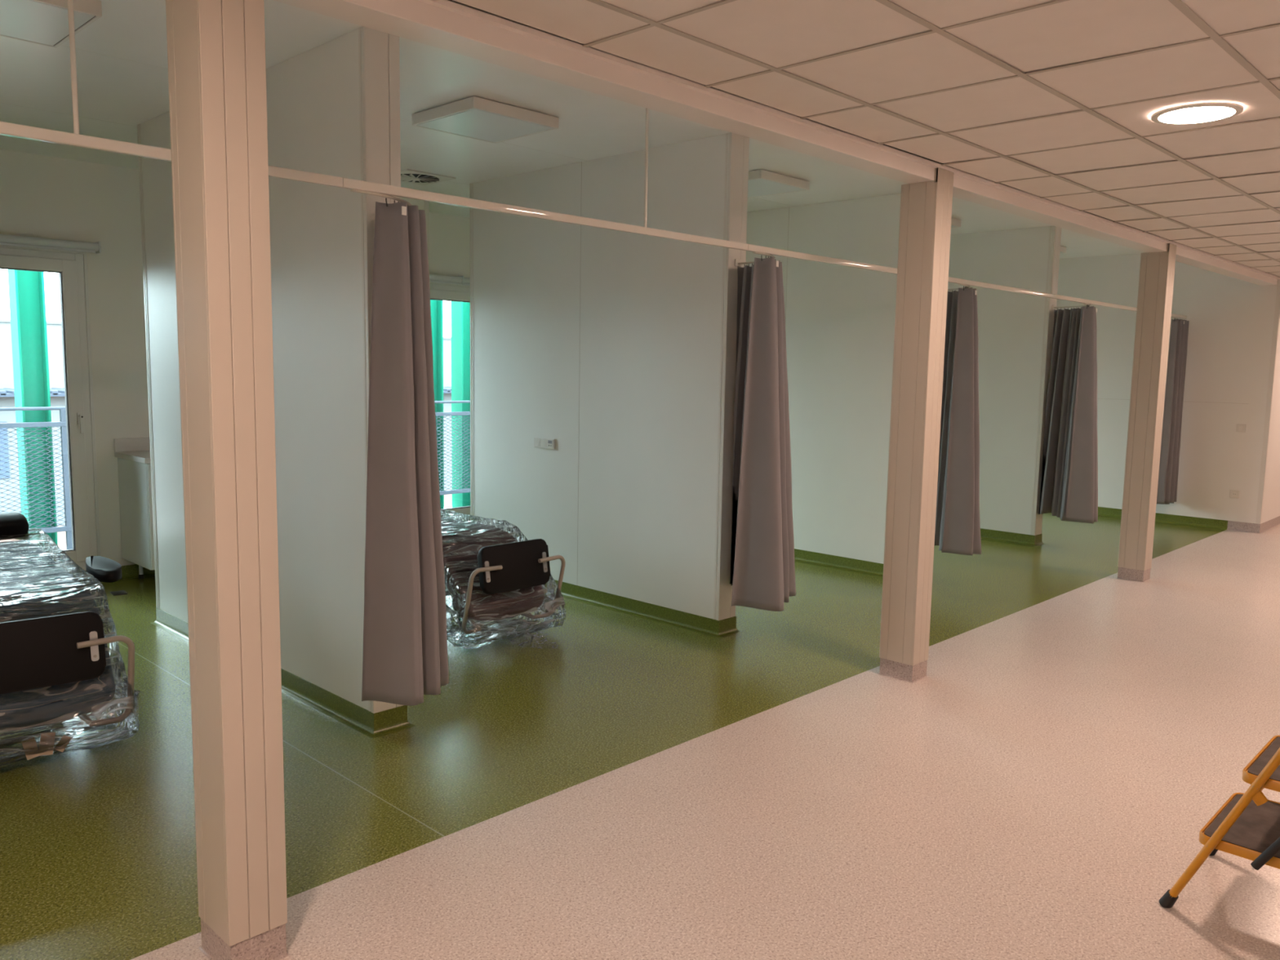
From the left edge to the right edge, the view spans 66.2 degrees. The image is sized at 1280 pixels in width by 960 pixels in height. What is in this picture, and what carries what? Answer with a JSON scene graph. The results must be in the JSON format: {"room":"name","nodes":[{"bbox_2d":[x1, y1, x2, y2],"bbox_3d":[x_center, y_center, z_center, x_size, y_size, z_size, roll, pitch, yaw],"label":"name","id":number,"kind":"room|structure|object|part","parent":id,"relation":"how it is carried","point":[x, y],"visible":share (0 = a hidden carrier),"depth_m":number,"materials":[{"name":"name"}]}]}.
{"room":"hospital room","nodes":[
{"label":"hospital room","id":0,"kind":"room"},
{"bbox_2d":[165,0,290,959],"bbox_3d":[-1.073,-0.013,2.563,0.209,2.654,0.168,7,9,44],"label":"column","id":1,"kind":"structure","parent":0,"point":[216,48],"depth_m":2.49,"materials":[{"name":"beige metal"}]},
{"bbox_3d":[-1.095,1.256,2.710,0.209,0.095,0.168,7,9,44],"label":"skirting","id":2,"kind":"part","parent":1,"relation":"part of","materials":[{"name":"beige plastic"}]},
{"bbox_2d":[0,149,470,583],"bbox_3d":[-3.155,-0.828,7.891,0.252,2.977,16.969,7,9,44],"label":"wall","id":3,"kind":"structure","parent":0,"point":[44,197],"depth_m":7.04,"materials":[{"name":"white paint"}]},
{"bbox_2d":[0,244,101,572],"bbox_3d":[-4.373,-0.446,6.681,0.350,2.272,1.134,7,9,44],"label":"door frame","id":4,"kind":"structure","parent":3,"relation":"in","point":[71,267],"depth_m":6.91,"materials":[{"name":"white plastic"}]},
{"bbox_3d":[-3.945,-0.402,6.918,0.052,0.145,0.028,7,9,44],"label":"handle","id":5,"kind":"part","parent":4,"relation":"part of","materials":[{"name":"white plastic"}]},
{"bbox_2d":[0,234,101,253],"bbox_3d":[-4.250,-1.590,6.455,0.087,0.082,1.274,7,9,44],"label":"roller blind","id":6,"kind":"object","parent":3,"relation":"attached to","point":[5,239],"visible":1,"depth_m":6.66,"materials":[{"name":"white"}]},
{"bbox_3d":[-3.136,0.615,7.944,0.032,0.096,16.869,7,9,44],"label":"skirting","id":7,"kind":"part","parent":3,"relation":"part of","materials":[{"name":"green plastic"}]},
{"bbox_2d":[429,282,470,520],"bbox_3d":[-1.782,-0.706,9.330,0.350,2.272,1.324,7,9,44],"label":"window","id":8,"kind":"structure","parent":3,"relation":"in","point":[438,291],"depth_m":9.10,"materials":[{"name":"white plastic"}]},
{"bbox_2d":[429,274,470,285],"bbox_3d":[-1.658,-1.851,9.104,0.087,0.082,1.464,7,9,44],"label":"roller blind","id":9,"kind":"object","parent":3,"relation":"attached to","point":[460,280],"visible":0.21,"depth_m":8.98,"materials":[{"name":"white"}]},
{"bbox_2d":[137,26,416,737],"bbox_3d":[-1.993,-0.482,5.075,2.600,2.977,0.225,7,9,44],"label":"wall","id":10,"kind":"structure","parent":0,"point":[333,107],"depth_m":4.47,"materials":[{"name":"white paint"}]},
{"bbox_3d":[-2.018,0.947,5.240,2.600,0.096,0.225,7,9,44],"label":"skirting","id":11,"kind":"part","parent":10,"relation":"part of","materials":[{"name":"green plastic"}]},
{"bbox_2d":[0,0,1146,258],"bbox_3d":[-1.272,-2.116,5.922,5.194,0.101,16.969,7,9,44],"label":"ceiling","id":12,"kind":"structure","parent":0,"point":[122,63],"depth_m":5.33,"materials":[{"name":"white paint"}]},
{"bbox_2d":[0,0,102,48],"bbox_3d":[-2.451,-1.802,3.727,0.570,0.062,0.570,7,9,44],"label":"ceiling light panel","id":13,"kind":"object","parent":12,"relation":"attached to","point":[42,22],"visible":0.95,"depth_m":3.77,"materials":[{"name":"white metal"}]},
{"bbox_2d":[400,168,455,185],"bbox_3d":[-1.637,-2.206,7.176,0.410,0.023,0.410,7,9,44],"label":"ceiling vent","id":14,"kind":"object","parent":12,"relation":"in","point":[407,175],"visible":0.86,"depth_m":7.14,"materials":[{"name":"white metal"}]},
{"bbox_2d":[411,96,559,143],"bbox_3d":[-0.846,-1.964,5.367,0.570,0.062,0.570,7,9,44],"label":"ceiling light panel","id":15,"kind":"object","parent":12,"relation":"attached to","point":[475,117],"visible":1,"depth_m":5.27,"materials":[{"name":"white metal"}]},
{"bbox_2d":[416,108,552,142],"bbox_3d":[-0.847,-1.938,5.370,0.530,0.009,0.530,7,9,44],"label":"diffuser","id":16,"kind":"object","parent":15,"relation":"attached to","point":[488,125],"depth_m":5.31,"materials":[{"name":"white plastic"}]},
{"bbox_2d":[0,0,1186,319],"bbox_3d":[1.159,-1.657,6.025,0.449,0.752,13.292,7,9,44],"label":"rail","id":17,"kind":"object","parent":12,"relation":"hanging from","point":[75,139],"visible":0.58,"depth_m":3.85,"materials":[{"name":"white metal"}]},
{"bbox_3d":[-1.658,-1.368,2.857,0.050,0.698,0.050,7,9,44],"label":"hanger rod","id":18,"kind":"part","parent":17,"relation":"part of","materials":[{"name":"white metal"}]},
{"bbox_2d":[361,198,448,705],"bbox_3d":[-0.954,-0.115,3.971,0.342,1.932,0.610,-1,7,-13],"label":"curtain","id":19,"kind":"object","parent":17,"relation":"hanging from","point":[405,658],"visible":1,"depth_m":3.78,"materials":[{"name":"grey fabric"}]},
{"bbox_3d":[0.031,-1.538,4.584,0.050,0.698,0.050,7,9,44],"label":"hanger rod","id":20,"kind":"part","parent":17,"relation":"part of","materials":[{"name":"white metal"}]},
{"bbox_2d":[729,254,795,611],"bbox_3d":[0.739,-0.280,5.659,0.391,1.932,0.850,1,7,3],"label":"curtain","id":21,"kind":"object","parent":17,"relation":"hanging from","point":[762,566],"visible":1,"depth_m":5.39,"materials":[{"name":"grey fabric"}]},
{"bbox_2d":[933,285,981,555],"bbox_3d":[2.351,-0.445,7.330,0.314,1.932,0.765,0,7,-6],"label":"curtain","id":22,"kind":"object","parent":17,"relation":"hanging from","point":[957,522],"visible":0.81,"depth_m":7.07,"materials":[{"name":"grey fabric"}]},
{"bbox_3d":[3.381,-1.874,8.008,0.050,0.698,0.050,7,9,44],"label":"hanger rod","id":23,"kind":"part","parent":17,"relation":"part of","materials":[{"name":"white metal"}]},
{"bbox_2d":[1038,305,1097,524],"bbox_3d":[3.975,-0.607,8.987,0.336,1.932,0.805,0,7,-6],"label":"curtain","id":24,"kind":"object","parent":17,"relation":"hanging from","point":[1068,489],"visible":1,"depth_m":8.85,"materials":[{"name":"grey fabric"}]},
{"bbox_2d":[1156,318,1189,504],"bbox_3d":[5.764,-0.733,10.609,0.154,1.992,0.382,7,9,44],"label":"curtain","id":25,"kind":"object","parent":17,"relation":"hanging from","point":[1168,473],"visible":0.96,"depth_m":10.52,"materials":[{"name":"grey fabric"}]},
{"bbox_2d":[747,169,809,198],"bbox_3d":[0.821,-2.131,7.072,0.570,0.062,0.570,7,9,44],"label":"ceiling light panel","id":26,"kind":"object","parent":12,"relation":"attached to","point":[760,182],"visible":0.67,"depth_m":6.95,"materials":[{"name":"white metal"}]},
{"bbox_2d":[747,178,804,197],"bbox_3d":[0.821,-2.106,7.075,0.530,0.009,0.530,7,9,44],"label":"diffuser","id":27,"kind":"object","parent":26,"relation":"attached to","point":[756,187],"depth_m":7.00,"materials":[{"name":"white plastic"}]},
{"bbox_2d":[951,217,960,227],"bbox_3d":[2.464,-2.296,8.751,0.570,0.062,0.570,7,9,44],"label":"ceiling light panel","id":28,"kind":"object","parent":12,"relation":"attached to","point":[955,223],"visible":0.19,"depth_m":8.70,"materials":[{"name":"white metal"}]},
{"bbox_2d":[1059,245,1066,253],"bbox_3d":[4.159,-2.467,10.484,0.570,0.062,0.570,7,9,44],"label":"ceiling light panel","id":29,"kind":"object","parent":12,"relation":"attached to","point":[1063,249],"visible":0.18,"depth_m":10.43,"materials":[{"name":"white metal"}]},
{"bbox_2d":[469,132,749,637],"bbox_3d":[-0.346,-0.648,6.758,2.600,2.977,0.225,7,9,44],"label":"wall","id":30,"kind":"structure","parent":0,"point":[618,348],"depth_m":6.45,"materials":[{"name":"white paint"}]},
{"bbox_2d":[533,437,555,448],"bbox_3d":[-0.682,-0.263,7.002,0.225,0.072,0.014,7,9,44],"label":"wall socket","id":31,"kind":"object","parent":30,"relation":"attached to","point":[549,443],"visible":1,"depth_m":6.99,"materials":[{"name":"white plastic"}]},
{"bbox_3d":[-0.371,0.782,6.923,2.600,0.096,0.225,7,9,44],"label":"skirting","id":32,"kind":"part","parent":30,"relation":"part of","materials":[{"name":"green plastic"}]},
{"bbox_2d":[0,512,1279,959],"bbox_3d":[1.658,1.012,6.190,9.500,0.120,21.000,7,9,44],"label":"floor","id":33,"kind":"structure","parent":0,"point":[1058,765],"depth_m":3.81,"materials":[{"name":"beige plastic"}]},
{"bbox_2d":[0,511,140,766],"bbox_3d":[-3.015,0.663,4.619,0.960,0.769,2.141,-4,9,-40],"label":"hospital bed","id":34,"kind":"object","parent":33,"relation":"on","point":[56,666],"visible":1,"depth_m":4.07,"materials":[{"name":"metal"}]},
{"bbox_2d":[0,540,56,571],"bbox_3d":[-3.365,0.441,5.020,0.580,0.128,0.739,-4,9,-40],"label":"cushion","id":35,"kind":"object","parent":34,"relation":"on","point":[37,553],"depth_m":4.99,"materials":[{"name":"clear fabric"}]},
{"bbox_2d":[0,565,91,602],"bbox_3d":[-2.898,0.524,4.465,0.600,0.118,0.699,-4,9,-40],"label":"seat cushion","id":36,"kind":"object","parent":34,"relation":"on","point":[9,597],"depth_m":4.44,"materials":[{"name":"fabric"}]},
{"bbox_2d":[0,593,115,732],"bbox_3d":[-2.551,0.757,4.069,0.600,0.449,0.441,-4,9,-40],"label":"cushion","id":37,"kind":"object","parent":34,"relation":"on","point":[32,708],"depth_m":4.05,"materials":[{"name":"fabric"}]},
{"bbox_3d":[-2.206,0.672,3.966,0.028,0.119,0.023,-4,9,-40],"label":"hinge plate","id":38,"kind":"part","parent":34,"relation":"part of","materials":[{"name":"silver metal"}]},
{"bbox_3d":[-2.458,0.533,4.626,0.060,0.006,0.080,-4,9,-40],"label":"release lever","id":39,"kind":"part","parent":34,"relation":"part of","materials":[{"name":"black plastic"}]},
{"bbox_2d":[117,457,155,578],"bbox_3d":[-3.388,0.289,7.210,0.620,0.905,0.605,7,9,44],"label":"base cabinet","id":40,"kind":"object","parent":33,"relation":"on","point":[135,484],"visible":0.28,"depth_m":6.96,"materials":[{"name":"white laminate"}]},
{"bbox_2d":[114,437,151,463],"bbox_3d":[-3.387,-0.229,7.155,0.602,0.134,0.638,7,9,44],"label":"countertop","id":41,"kind":"structure","parent":40,"relation":"on","point":[135,449],"depth_m":7.15,"materials":[{"name":"grey laminate"}]},
{"bbox_3d":[-3.699,0.637,7.271,0.028,0.130,0.027,7,9,44],"label":"leg","id":42,"kind":"part","parent":40,"relation":"part of","materials":[{"name":"grey metal"}]},
{"bbox_3d":[-3.192,0.239,7.012,0.018,0.742,0.599,7,9,44],"label":"door","id":43,"kind":"part","parent":40,"relation":"part of","materials":[{"name":"white laminate"}]},
{"bbox_2d":[440,509,565,648],"bbox_3d":[-1.379,0.508,6.329,2.299,0.796,0.745,7,9,44],"label":"hospital bed","id":44,"kind":"object","parent":33,"relation":"on","point":[490,575],"visible":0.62,"depth_m":5.76,"materials":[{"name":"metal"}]},
{"bbox_3d":[-1.603,0.715,6.568,0.850,0.040,0.440,7,9,44],"label":"frame","id":45,"kind":"part","parent":44,"relation":"part of","materials":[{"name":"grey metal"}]},
{"bbox_2d":[440,516,501,538],"bbox_3d":[-1.306,0.347,6.241,0.699,0.118,0.600,7,9,44],"label":"seat cushion","id":46,"kind":"object","parent":44,"relation":"on","point":[476,527],"depth_m":6.15,"materials":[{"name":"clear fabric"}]},
{"bbox_3d":[-0.858,0.516,5.518,0.023,0.119,0.028,7,9,44],"label":"hinge plate","id":47,"kind":"part","parent":44,"relation":"part of","materials":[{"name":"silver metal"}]},
{"bbox_2d":[442,530,544,620],"bbox_3d":[-0.917,0.576,5.883,0.441,0.449,0.600,7,9,44],"label":"cushion","id":48,"kind":"object","parent":44,"relation":"on","point":[460,551],"depth_m":5.75,"materials":[{"name":"black fabric"}]},
{"bbox_3d":[-0.565,0.487,5.817,0.023,0.119,0.028,7,9,44],"label":"hinge plate","id":49,"kind":"part","parent":44,"relation":"part of","materials":[{"name":"silver metal"}]},
{"bbox_2d":[1159,735,1279,908],"bbox_3d":[2.037,0.928,2.912,0.725,0.831,0.522,7,9,44],"label":"step stool","id":50,"kind":"object","parent":33,"relation":"on","point":[1246,825],"visible":1,"depth_m":2.94,"materials":[{"name":"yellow metal"}]},
{"bbox_2d":[273,0,1277,285],"bbox_3d":[0.601,-1.615,4.070,0.143,0.406,16.869,7,9,44],"label":"beam","id":51,"kind":"structure","parent":0,"point":[415,20],"depth_m":3.56,"materials":[{"name":"white paint"}]},
{"bbox_2d":[416,0,1279,279],"bbox_3d":[0.660,-1.472,4.026,0.028,0.016,16.869,7,9,44],"label":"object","id":52,"kind":"structure","parent":51,"relation":"attached to","point":[446,5],"depth_m":3.72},
{"bbox_2d":[745,193,901,576],"bbox_3d":[1.293,-0.813,8.434,2.600,2.977,0.225,7,9,44],"label":"wall","id":53,"kind":"structure","parent":0,"point":[840,319],"depth_m":8.00,"materials":[{"name":"white paint"}]},
{"bbox_3d":[1.268,0.617,8.599,2.600,0.096,0.225,7,9,44],"label":"skirting","id":54,"kind":"part","parent":53,"relation":"part of","materials":[{"name":"green plastic"}]},
{"bbox_2d":[452,0,1279,276],"bbox_3d":[3.603,-1.458,4.053,4.213,0.060,21.011,7,9,44],"label":"ceiling","id":55,"kind":"structure","parent":0,"point":[1055,100],"depth_m":3.42,"materials":[{"name":"tile"}]},
{"bbox_2d":[1151,102,1244,124],"bbox_3d":[2.166,-1.425,3.820,0.316,0.010,0.316,7,9,44],"label":"recessed light","id":56,"kind":"object","parent":55,"relation":"in","point":[1204,112],"visible":1,"depth_m":3.79,"materials":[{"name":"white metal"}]},
{"bbox_2d":[1158,106,1235,123],"bbox_3d":[2.166,-1.422,3.820,0.262,0.004,0.262,7,9,44],"label":"diffuser","id":57,"kind":"object","parent":56,"relation":"attached to","point":[1191,114],"depth_m":3.81,"materials":[{"name":"white plastic"}]},
{"bbox_2d":[877,162,954,683],"bbox_3d":[1.439,-0.266,5.131,0.209,2.654,0.172,7,9,44],"label":"column","id":58,"kind":"structure","parent":0,"point":[926,207],"depth_m":5.07,"materials":[{"name":"beige metal"}]},
{"bbox_3d":[1.416,1.004,5.277,0.209,0.095,0.172,7,9,44],"label":"skirting","id":59,"kind":"part","parent":58,"relation":"part of","materials":[{"name":"beige stone"}]},
{"bbox_2d":[947,226,1061,546],"bbox_3d":[2.928,-0.977,10.106,2.600,2.977,0.225,7,9,44],"label":"wall","id":60,"kind":"structure","parent":0,"point":[1015,330],"depth_m":9.39,"materials":[{"name":"white paint"}]},
{"bbox_3d":[2.903,0.453,10.271,2.600,0.096,0.225,7,9,44],"label":"skirting","id":61,"kind":"part","parent":60,"relation":"part of","materials":[{"name":"green plastic"}]},
{"bbox_2d":[1117,240,1176,582],"bbox_3d":[3.997,-0.523,7.746,0.209,2.654,0.178,7,9,44],"label":"column","id":62,"kind":"structure","parent":0,"point":[1157,269],"depth_m":7.68,"materials":[{"name":"beige metal"}]},
{"bbox_3d":[3.975,0.747,7.893,0.209,0.095,0.178,7,9,44],"label":"skirting","id":63,"kind":"part","parent":62,"relation":"part of","materials":[{"name":"beige plastic"}]},
{"bbox_2d":[1056,253,1279,533],"bbox_3d":[4.605,-1.177,12.085,5.503,2.977,0.152,7,9,44],"label":"wall","id":64,"kind":"structure","parent":0,"point":[1233,336],"depth_m":10.59,"materials":[{"name":"white paint"}]},
{"bbox_3d":[4.509,0.254,12.236,4.982,0.096,0.032,7,9,44],"label":"green skirting","id":65,"kind":"part","parent":64,"relation":"part of","materials":[{"name":"plastic"}]},
{"bbox_2d":[1229,489,1239,497],"bbox_3d":[6.335,0.150,10.452,0.090,0.083,0.014,7,9,44],"label":"wall socket","id":66,"kind":"object","parent":64,"relation":"attached to","point":[1233,494],"visible":1,"depth_m":10.45,"materials":[{"name":"white plastic"}]},
{"bbox_2d":[1235,423,1245,432],"bbox_3d":[6.351,-0.549,10.367,0.087,0.085,0.014,7,9,44],"label":"light switch","id":67,"kind":"object","parent":64,"relation":"attached to","point":[1240,427],"visible":1,"depth_m":10.36,"materials":[{"name":"white plastic"}]},
{"bbox_3d":[6.407,0.498,10.415,0.301,0.096,0.016,7,9,44],"label":"beige skirting","id":68,"kind":"part","parent":64,"relation":"part of","materials":[{"name":"plastic"}]},
{"bbox_3d":[6.540,-0.769,10.198,0.042,2.474,0.042,7,9,44],"label":"corner trim","id":69,"kind":"part","parent":64,"relation":"part of","materials":[{"name":"white paint"}]},
{"bbox_2d":[1259,338,1279,533],"bbox_3d":[7.942,-0.927,11.678,0.136,2.692,4.135,7,9,44],"label":"wall","id":70,"kind":"structure","parent":0,"point":[1271,519],"depth_m":10.49,"materials":[{"name":"beige paint"}]},
{"bbox_3d":[7.963,0.367,11.785,0.016,0.096,4.135,7,9,44],"label":"skirting","id":71,"kind":"part","parent":70,"relation":"part of","materials":[{"name":"beige plastic"}]},
{"label":"outside","id":72,"kind":"structure","parent":0,"visible":0},
{"bbox_2d":[59,506,452,550],"bbox_3d":[-3.023,0.622,9.329,1.280,0.270,17.000,7,9,44],"label":"floor","id":73,"kind":"structure","parent":72,"point":[446,507],"depth_m":10.95,"materials":[{"name":"concrete"}]},
{"bbox_2d":[0,400,470,549],"bbox_3d":[-3.533,-0.099,9.055,0.045,1.208,10.040,7,9,44],"label":"balcony railing","id":74,"kind":"object","parent":73,"relation":"on","point":[67,528],"visible":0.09,"depth_m":7.87,"materials":[{"name":"grey metal"}]},
{"bbox_3d":[-4.637,0.020,7.931,0.040,1.190,0.040,7,9,44],"label":"post","id":75,"kind":"part","parent":74,"relation":"part of","materials":[{"name":"grey metal"}]},
{"bbox_3d":[-3.521,-0.686,8.986,0.028,0.027,10.000,7,9,44],"label":"rail","id":76,"kind":"part","parent":74,"relation":"part of","materials":[{"name":"grey metal"}]},
{"bbox_3d":[-3.523,-0.561,9.000,0.040,0.038,10.000,7,9,44],"label":"rail","id":77,"kind":"part","parent":74,"relation":"part of","materials":[{"name":"grey metal"}]},
{"bbox_3d":[-3.538,0.281,9.097,0.040,0.040,10.000,7,9,44],"label":"rail","id":78,"kind":"part","parent":74,"relation":"part of","materials":[{"name":"grey metal"}]},
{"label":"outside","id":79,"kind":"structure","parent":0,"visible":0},
{"bbox_2d":[0,489,452,547],"bbox_3d":[-21.603,-0.488,42.119,70.700,0.200,150.000,7,9,44],"label":"ground","id":80,"kind":"structure","parent":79,"point":[61,536],"depth_m":25.58,"materials":[{"name":"white"}]},
{"bbox_2d":[0,319,452,525],"bbox_3d":[-11.009,-2.817,38.538,10.400,5.620,80.000,7,9,44],"label":"neighbouring building","id":81,"kind":"structure","parent":80,"relation":"on","point":[54,331],"depth_m":27.35,"materials":[{"name":"grey"}]},
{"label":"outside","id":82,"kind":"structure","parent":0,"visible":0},
{"bbox_2d":[7,269,57,551],"bbox_3d":[-4.874,0.430,7.965,0.200,6.400,0.200,7,9,44],"label":"steel column","id":83,"kind":"structure","parent":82,"point":[27,301],"depth_m":7.81,"materials":[{"name":"teal metal"}]},
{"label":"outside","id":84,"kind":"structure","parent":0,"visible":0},
{"bbox_2d":[430,299,444,508],"bbox_3d":[-2.265,0.168,10.632,0.200,6.400,0.200,7,9,44],"label":"steel column","id":85,"kind":"structure","parent":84,"point":[436,306],"depth_m":10.50,"materials":[{"name":"teal metal"}]},
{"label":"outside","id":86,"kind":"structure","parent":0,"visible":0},
{"bbox_2d":[451,301,470,507],"bbox_3d":[-1.958,0.137,10.946,0.200,6.400,0.200,7,9,44],"label":"steel column","id":87,"kind":"structure","parent":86,"point":[460,311],"depth_m":10.78,"materials":[{"name":"teal metal"}]}
]}

